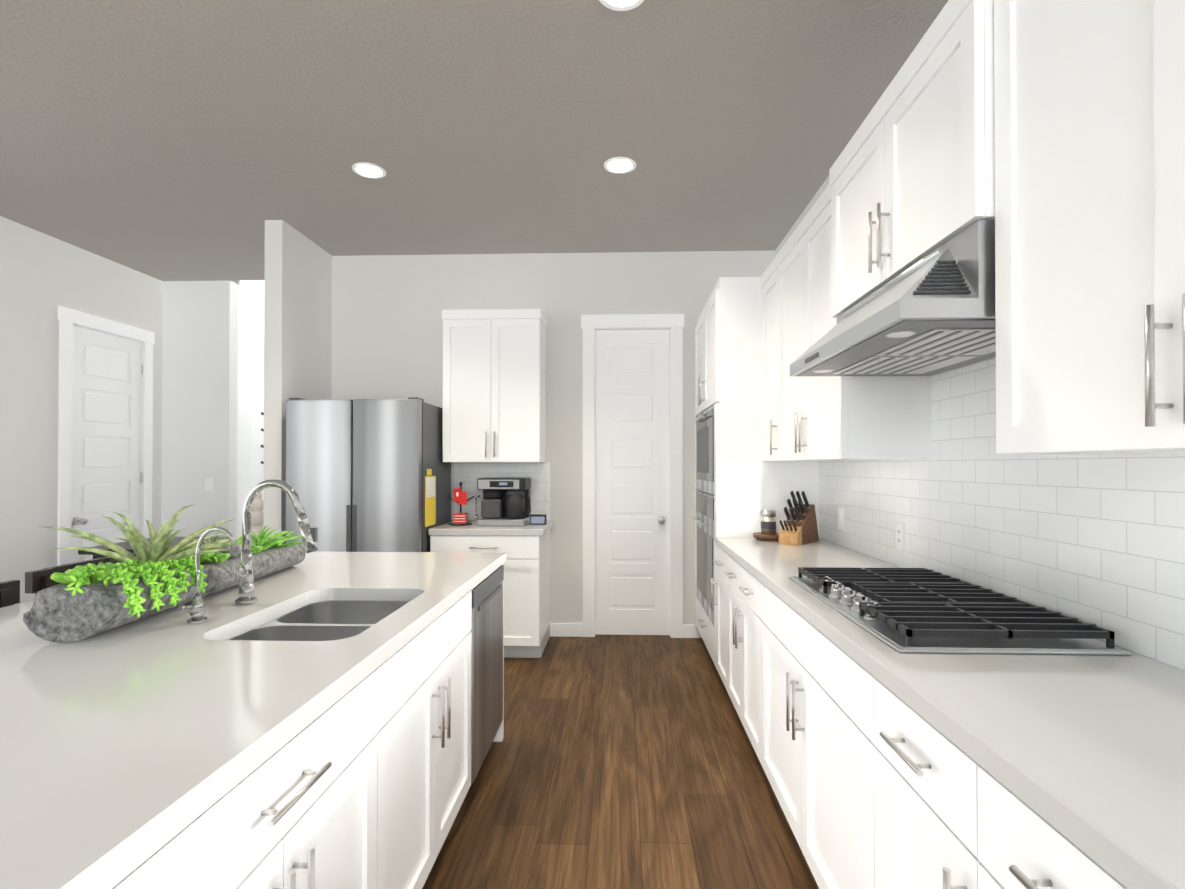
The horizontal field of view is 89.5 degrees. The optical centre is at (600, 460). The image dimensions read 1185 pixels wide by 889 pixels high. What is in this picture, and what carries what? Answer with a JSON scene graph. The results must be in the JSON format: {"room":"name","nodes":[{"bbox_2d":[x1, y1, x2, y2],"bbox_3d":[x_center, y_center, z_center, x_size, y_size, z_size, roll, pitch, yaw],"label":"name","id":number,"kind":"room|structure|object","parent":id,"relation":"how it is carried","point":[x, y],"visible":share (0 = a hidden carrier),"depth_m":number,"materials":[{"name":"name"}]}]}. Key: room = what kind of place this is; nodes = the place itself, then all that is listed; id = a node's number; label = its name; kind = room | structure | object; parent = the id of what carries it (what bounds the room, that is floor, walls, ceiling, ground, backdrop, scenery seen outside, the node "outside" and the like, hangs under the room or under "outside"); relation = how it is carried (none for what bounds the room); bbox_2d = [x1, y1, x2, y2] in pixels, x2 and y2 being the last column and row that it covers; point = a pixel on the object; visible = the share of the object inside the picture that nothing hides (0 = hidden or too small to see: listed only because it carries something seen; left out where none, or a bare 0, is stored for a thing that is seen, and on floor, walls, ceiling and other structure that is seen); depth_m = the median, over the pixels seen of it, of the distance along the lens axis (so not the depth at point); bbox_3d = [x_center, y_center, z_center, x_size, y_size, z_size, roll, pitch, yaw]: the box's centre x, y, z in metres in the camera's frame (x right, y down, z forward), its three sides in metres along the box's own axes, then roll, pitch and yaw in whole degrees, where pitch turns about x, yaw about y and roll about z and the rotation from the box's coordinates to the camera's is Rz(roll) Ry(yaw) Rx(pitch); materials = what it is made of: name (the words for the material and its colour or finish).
{"room":"kitchen","nodes":[
{"label":"kitchen","id":0,"kind":"room"},
{"bbox_2d":[0,216,162,604],"bbox_3d":[-4.243,-0.288,1.081,0.120,3.300,9.060,0,0,2],"label":"wall","id":1,"kind":"structure","parent":0,"point":[43,276],"depth_m":4.33,"materials":[{"name":"white paint"}]},
{"bbox_2d":[71,325,140,562],"bbox_3d":[-4.034,0.169,4.913,0.121,2.430,0.680,0,0,2],"label":"door","id":2,"kind":"structure","parent":1,"relation":"in","point":[106,418],"depth_m":4.89,"materials":[{"name":"white wood"}]},
{"bbox_2d":[57,306,154,565],"bbox_3d":[-4.099,0.117,4.915,0.142,2.550,0.904,0,0,2],"label":"door frame","id":3,"kind":"structure","parent":1,"relation":"attached to","point":[68,318],"depth_m":4.57,"materials":[{"name":"white wood"}]},
{"bbox_2d":[161,280,237,536],"bbox_3d":[-3.773,-1.303,5.546,0.750,5.400,0.120,0,0,2],"label":"wall","id":4,"kind":"structure","parent":0,"point":[199,377],"depth_m":5.48,"materials":[{"name":"white paint"}]},
{"bbox_2d":[205,479,212,490],"bbox_3d":[-3.585,0.218,5.463,0.070,0.115,0.008,0,0,2],"label":"light switch","id":5,"kind":"object","parent":4,"relation":"attached to","point":[208,484],"visible":1,"depth_m":5.46,"materials":[{"name":"white plastic"}]},
{"bbox_2d":[237,280,252,536],"bbox_3d":[-4.226,-1.297,6.327,0.150,5.400,1.410,0,0,2],"label":"wall","id":6,"kind":"structure","parent":0,"point":[250,449],"depth_m":6.93,"materials":[{"name":"white paint"}]},
{"bbox_2d":[253,280,263,525],"bbox_3d":[-3.246,-1.291,7.103,2.055,5.400,0.150,0,0,2],"label":"wall","id":7,"kind":"structure","parent":0,"point":[258,285],"depth_m":7.05,"materials":[{"name":"white paint"}]},
{"bbox_2d":[261,412,263,463],"bbox_3d":[-3.817,-0.170,6.980,0.263,0.796,0.114,0,0,2],"label":"coat rack","id":8,"kind":"object","parent":7,"relation":"attached to","point":[262,429],"visible":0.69,"depth_m":6.94,"materials":[{"name":"black metal"}]},
{"bbox_2d":[263,220,331,543],"bbox_3d":[-2.202,-1.302,5.756,0.125,5.400,3.270,0,0,2],"label":"wall","id":9,"kind":"structure","parent":0,"point":[298,315],"depth_m":4.18,"materials":[{"name":"white paint"}]},
{"bbox_2d":[0,0,947,284],"bbox_3d":[-1.469,-1.813,1.012,6.030,0.250,9.090,0,0,2],"label":"ceiling","id":10,"kind":"structure","parent":0,"point":[182,140],"depth_m":2.94,"materials":[{"name":"grey paint"}]},
{"bbox_2d":[352,162,385,178],"bbox_3d":[-1.330,-1.667,3.433,0.184,0.006,0.184,0,0,2],"label":"recessed light","id":11,"kind":"object","parent":10,"relation":"in","point":[369,170],"visible":1,"depth_m":3.42,"materials":[{"name":"white plastic"}]},
{"bbox_2d":[604,157,635,173],"bbox_3d":[0.109,-1.667,3.373,0.184,0.006,0.184,0,0,2],"label":"recessed light","id":12,"kind":"object","parent":10,"relation":"in","point":[619,165],"visible":1,"depth_m":3.37,"materials":[{"name":"white"}]},
{"bbox_2d":[599,0,643,10],"bbox_3d":[0.076,-1.677,2.133,0.184,0.006,0.184,0,0,2],"label":"recessed light","id":13,"kind":"object","parent":10,"relation":"in","point":[621,5],"visible":1,"depth_m":2.19,"materials":[{"name":"white plastic"}]},
{"bbox_2d":[332,250,774,624],"bbox_3d":[-0.396,-0.259,4.820,3.550,3.300,0.120,0,0,2],"label":"wall","id":14,"kind":"structure","parent":0,"point":[387,331],"depth_m":4.76,"materials":[{"name":"white paint"}]},
{"bbox_2d":[454,462,549,520],"bbox_3d":[-0.788,0.243,4.764,0.770,0.464,0.008,0,0,2],"label":"backsplash","id":15,"kind":"structure","parent":14,"relation":"attached to","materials":[{"name":"tile"}]},
{"bbox_2d":[550,623,582,636],"bbox_3d":[-1.158,1.341,4.767,2.030,0.100,0.014,0,0,2],"label":"baseboard","id":16,"kind":"structure","parent":14,"relation":"attached to","point":[576,630],"depth_m":4.73,"materials":[{"name":"white wood"}]},
{"bbox_2d":[595,329,669,634],"bbox_3d":[0.252,0.167,4.734,0.590,2.430,0.121,0,0,2],"label":"pantry door","id":17,"kind":"structure","parent":14,"relation":"in","point":[632,485],"depth_m":4.76,"materials":[{"name":"white wood"}]},
{"bbox_2d":[581,314,683,637],"bbox_3d":[0.254,0.116,4.784,0.814,2.550,0.142,0,0,2],"label":"door frame","id":18,"kind":"structure","parent":14,"relation":"attached to","point":[672,323],"depth_m":4.72,"materials":[{"name":"white wood"}]},
{"bbox_2d":[683,625,701,637],"bbox_3d":[1.011,1.340,4.692,0.730,0.100,0.014,0,0,2],"label":"baseboard","id":19,"kind":"structure","parent":14,"relation":"attached to","point":[689,631],"depth_m":4.70,"materials":[{"name":"white wood"}]},
{"bbox_2d":[422,634,818,888],"bbox_3d":[-1.437,1.429,1.891,6.030,0.120,10.900,0,0,2],"label":"floor","id":20,"kind":"structure","parent":0,"point":[621,761],"depth_m":2.51,"materials":[{"name":"brown wood"}]},
{"bbox_2d":[0,580,19,607],"bbox_3d":[-1.770,0.880,1.717,0.422,0.975,0.500,0,0,2],"label":"bar stool","id":21,"kind":"object","parent":20,"relation":"on","point":[9,592],"visible":0.17,"depth_m":1.93,"materials":[{"name":"black wood"}]},
{"bbox_2d":[25,553,135,597],"bbox_3d":[-1.848,0.885,2.360,0.422,0.975,0.500,0,0,2],"label":"bar stool","id":22,"kind":"object","parent":20,"relation":"on","point":[36,581],"visible":0.08,"depth_m":2.17,"materials":[{"name":"black wood"}]},
{"bbox_2d":[78,537,240,558],"bbox_3d":[-3.135,1.009,4.605,1.150,0.760,0.760,0,0,2],"label":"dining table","id":23,"kind":"object","parent":20,"relation":"on","point":[128,547],"visible":0.06,"depth_m":4.38,"materials":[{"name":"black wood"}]},
{"bbox_2d":[251,492,262,540],"bbox_3d":[-2.645,0.436,4.593,0.156,0.385,0.156,0,0,2],"label":"vase","id":24,"kind":"object","parent":23,"relation":"on","point":[257,518],"visible":0.56,"depth_m":4.55,"materials":[{"name":"beige ceramic"}]},
{"bbox_2d":[100,560,505,888],"bbox_3d":[-0.995,0.933,1.811,1.020,0.870,2.358,0,0,2],"label":"kitchen island","id":25,"kind":"object","parent":20,"relation":"on","point":[323,720],"depth_m":1.39,"materials":[{"name":"white wood"}]},
{"bbox_2d":[0,552,506,888],"bbox_3d":[-1.186,0.476,1.830,1.338,0.046,2.420,0,0,2],"label":"island countertop","id":26,"kind":"structure","parent":25,"relation":"on","point":[110,740],"depth_m":1.11,"materials":[{"name":"white stone"}]},
{"bbox_2d":[23,504,304,642],"bbox_3d":[-1.270,0.291,2.030,0.552,0.324,1.158,0,0,2],"label":"planter","id":27,"kind":"object","parent":26,"relation":"on","point":[157,575],"visible":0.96,"depth_m":1.64,"materials":[{"name":"stone"}]},
{"bbox_2d":[178,527,235,623],"bbox_3d":[-1.088,0.317,1.657,0.133,0.267,0.080,0,0,2],"label":"tap","id":28,"kind":"object","parent":26,"relation":"on","point":[197,610],"visible":1,"depth_m":1.67,"materials":[{"name":"silver metal"}]},
{"bbox_2d":[235,479,317,604],"bbox_3d":[-1.033,0.255,1.867,0.260,0.394,0.138,0,0,2],"label":"faucet","id":29,"kind":"object","parent":26,"relation":"on","point":[246,592],"visible":1,"depth_m":1.90,"materials":[{"name":"silver metal"}]},
{"bbox_2d":[228,596,411,639],"bbox_3d":[-0.825,0.599,1.816,0.450,0.226,0.680,0,0,2],"label":"sink","id":30,"kind":"object","parent":26,"relation":"in","point":[321,617],"depth_m":2.05,"materials":[{"name":"grey metal"}]},
{"bbox_2d":[471,565,503,783],"bbox_3d":[-0.514,0.887,2.634,0.064,0.758,0.592,0,0,2],"label":"dishwasher","id":31,"kind":"object","parent":25,"relation":"in","point":[487,594],"depth_m":2.56,"materials":[{"name":"silver metal"}]},
{"bbox_2d":[285,397,450,551],"bbox_3d":[-1.659,0.482,4.382,0.915,1.812,0.751,0,0,2],"label":"fridge","id":32,"kind":"object","parent":20,"relation":"on","point":[356,471],"visible":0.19,"depth_m":4.01,"materials":[{"name":"grey metal"}]},
{"bbox_2d":[425,469,435,526],"bbox_3d":[-1.204,0.257,4.229,0.004,0.400,0.230,0,0,2],"label":"fridge magnets","id":33,"kind":"object","parent":32,"relation":"attached to","point":[430,500],"visible":1,"depth_m":4.22,"materials":[{"name":"yellow paper"}]},
{"bbox_2d":[429,309,553,657],"bbox_3d":[-0.784,0.133,4.434,0.800,2.510,0.670,0,0,2],"label":"kitchen cabinets","id":34,"kind":"object","parent":20,"relation":"on","point":[494,393],"visible":0.73,"depth_m":4.43,"materials":[{"name":"white wood"}]},
{"bbox_2d":[447,482,473,525],"bbox_3d":[-1.039,0.313,4.438,0.205,0.318,0.170,0,0,2],"label":"mug tree","id":35,"kind":"object","parent":34,"relation":"on","point":[460,518],"visible":1,"depth_m":4.41,"materials":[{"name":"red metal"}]},
{"bbox_2d":[429,521,553,535],"bbox_3d":[-0.784,0.496,4.447,0.800,0.045,0.638,0,0,2],"label":"countertop","id":36,"kind":"structure","parent":34,"relation":"on","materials":[{"name":"grey stone"}]},
{"bbox_2d":[475,478,530,525],"bbox_3d":[-0.717,0.300,4.477,0.414,0.345,0.300,0,0,2],"label":"coffee maker","id":37,"kind":"object","parent":34,"relation":"on","point":[505,501],"visible":0.98,"depth_m":4.37,"materials":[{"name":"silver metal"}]},
{"bbox_2d":[530,514,546,524],"bbox_3d":[-0.468,0.437,4.476,0.120,0.070,0.082,0,0,2],"label":"smart display","id":38,"kind":"object","parent":34,"relation":"on","point":[538,519],"visible":1,"depth_m":4.45,"materials":[{"name":"black metal"}]},
{"bbox_2d":[713,544,720,676],"bbox_3d":[1.015,0.945,3.422,0.630,0.870,0.439,0,0,2],"label":"base cabinet","id":39,"kind":"object","parent":20,"relation":"on","point":[716,547],"depth_m":3.61,"materials":[{"name":"white wood"}]},
{"bbox_2d":[721,548,752,745],"bbox_3d":[0.996,0.941,2.871,0.630,0.870,0.897,0,0,2],"label":"base cabinet","id":40,"kind":"object","parent":20,"relation":"on","point":[736,580],"depth_m":2.94,"materials":[{"name":"white wood"}]},
{"bbox_2d":[693,277,824,659],"bbox_3d":[1.038,0.131,4.176,0.636,2.510,1.058,0,0,2],"label":"tall cabinet","id":41,"kind":"object","parent":20,"relation":"on","point":[732,484],"depth_m":3.66,"materials":[{"name":"white wood"}]},
{"bbox_2d":[753,576,856,888],"bbox_3d":[0.963,0.934,1.922,0.630,0.870,1.238,0,0,2],"label":"base cabinet","id":42,"kind":"object","parent":20,"relation":"on","point":[803,744],"depth_m":1.87,"materials":[{"name":"white wood"}]},
{"bbox_2d":[853,660,1140,888],"bbox_3d":[0.929,0.926,0.942,0.630,0.870,0.957,0,0,2],"label":"base cabinet","id":43,"kind":"object","parent":20,"relation":"on","point":[931,814],"depth_m":1.10,"materials":[{"name":"white wood"}]},
{"bbox_2d":[717,536,1184,888],"bbox_3d":[0.939,0.471,1.306,0.636,0.045,4.679,0,0,2],"label":"countertop","id":44,"kind":"structure","parent":43,"relation":"on","point":[1091,729],"depth_m":1.18,"materials":[{"name":"white stone"}]},
{"bbox_2d":[753,532,778,540],"bbox_3d":[0.991,0.448,3.531,0.176,0.034,0.176,0,0,2],"label":"trivet","id":45,"kind":"object","parent":44,"relation":"on","point":[763,537],"visible":0.85,"depth_m":3.46,"materials":[{"name":"brown wood"}]},
{"bbox_2d":[760,509,775,534],"bbox_3d":[0.991,0.359,3.531,0.090,0.142,0.090,0,0,2],"label":"canister","id":46,"kind":"object","parent":45,"relation":"on","point":[768,521],"visible":1,"depth_m":3.49,"materials":[{"name":"silver metal"}]},
{"bbox_2d":[779,491,818,545],"bbox_3d":[1.122,0.317,3.391,0.110,0.293,0.297,0,-1,44],"label":"knife block","id":47,"kind":"object","parent":44,"relation":"on","point":[799,527],"visible":1,"depth_m":3.35,"materials":[{"name":"brown wood"}]},
{"bbox_2d":[789,567,1131,654],"bbox_3d":[0.977,0.424,1.845,0.530,0.057,0.920,0,0,2],"label":"cooktop","id":48,"kind":"object","parent":44,"relation":"in","point":[905,611],"depth_m":1.57,"materials":[{"name":"black metal"}]},
{"bbox_2d":[775,176,828,256],"bbox_3d":[1.309,-0.291,0.604,0.150,3.300,8.490,0,0,2],"label":"wall","id":49,"kind":"structure","parent":0,"point":[823,187],"depth_m":3.96,"materials":[{"name":"white paint"}]},
{"bbox_2d":[761,261,772,463],"bbox_3d":[1.154,-0.565,3.428,0.352,1.130,0.439,0,0,2],"label":"upper cabinet","id":50,"kind":"object","parent":49,"relation":"attached to","point":[767,277],"depth_m":3.56,"materials":[{"name":"white wood"}]},
{"bbox_2d":[838,508,842,529],"bbox_3d":[1.313,0.319,3.276,0.009,0.116,0.072,0,0,2],"label":"outlet","id":51,"kind":"object","parent":49,"relation":"attached to","point":[840,519],"visible":1,"depth_m":3.27,"materials":[{"name":"white plastic"}]},
{"bbox_2d":[773,190,940,463],"bbox_3d":[1.133,-0.569,2.827,0.352,1.130,0.998,0,0,2],"label":"upper cabinet","id":52,"kind":"object","parent":49,"relation":"attached to","point":[821,415],"depth_m":2.47,"materials":[{"name":"white wood"}]},
{"bbox_2d":[896,522,903,550],"bbox_3d":[1.290,0.324,2.576,0.007,0.116,0.072,0,0,2],"label":"electrical outlet","id":53,"kind":"object","parent":49,"relation":"attached to","point":[899,535],"visible":1,"depth_m":2.57,"materials":[{"name":"white plastic"}]},
{"bbox_2d":[825,0,992,367],"bbox_3d":[1.079,-0.759,1.851,0.392,0.765,0.950,0,0,2],"label":"upper cabinet","id":54,"kind":"object","parent":49,"relation":"attached to","point":[947,328],"depth_m":1.62,"materials":[{"name":"white wood"}]},
{"bbox_2d":[790,220,995,375],"bbox_3d":[0.995,-0.441,1.851,0.560,0.237,0.920,0,0,2],"label":"hood","id":55,"kind":"object","parent":54,"relation":"attached to","point":[933,314],"depth_m":1.58,"materials":[{"name":"silver metal"}]},
{"bbox_2d":[819,358,1184,670],"bbox_3d":[1.253,-0.069,1.299,0.008,1.034,4.679,0,0,2],"label":"backsplash","id":56,"kind":"structure","parent":49,"relation":"attached to","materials":[{"name":"tile"}]},
{"bbox_2d":[985,0,1184,459],"bbox_3d":[1.065,-0.584,0.870,0.352,1.130,0.999,0,0,2],"label":"upper cabinet","id":57,"kind":"object","parent":49,"relation":"attached to","point":[1085,316],"depth_m":1.12,"materials":[{"name":"white wood"}]}
]}

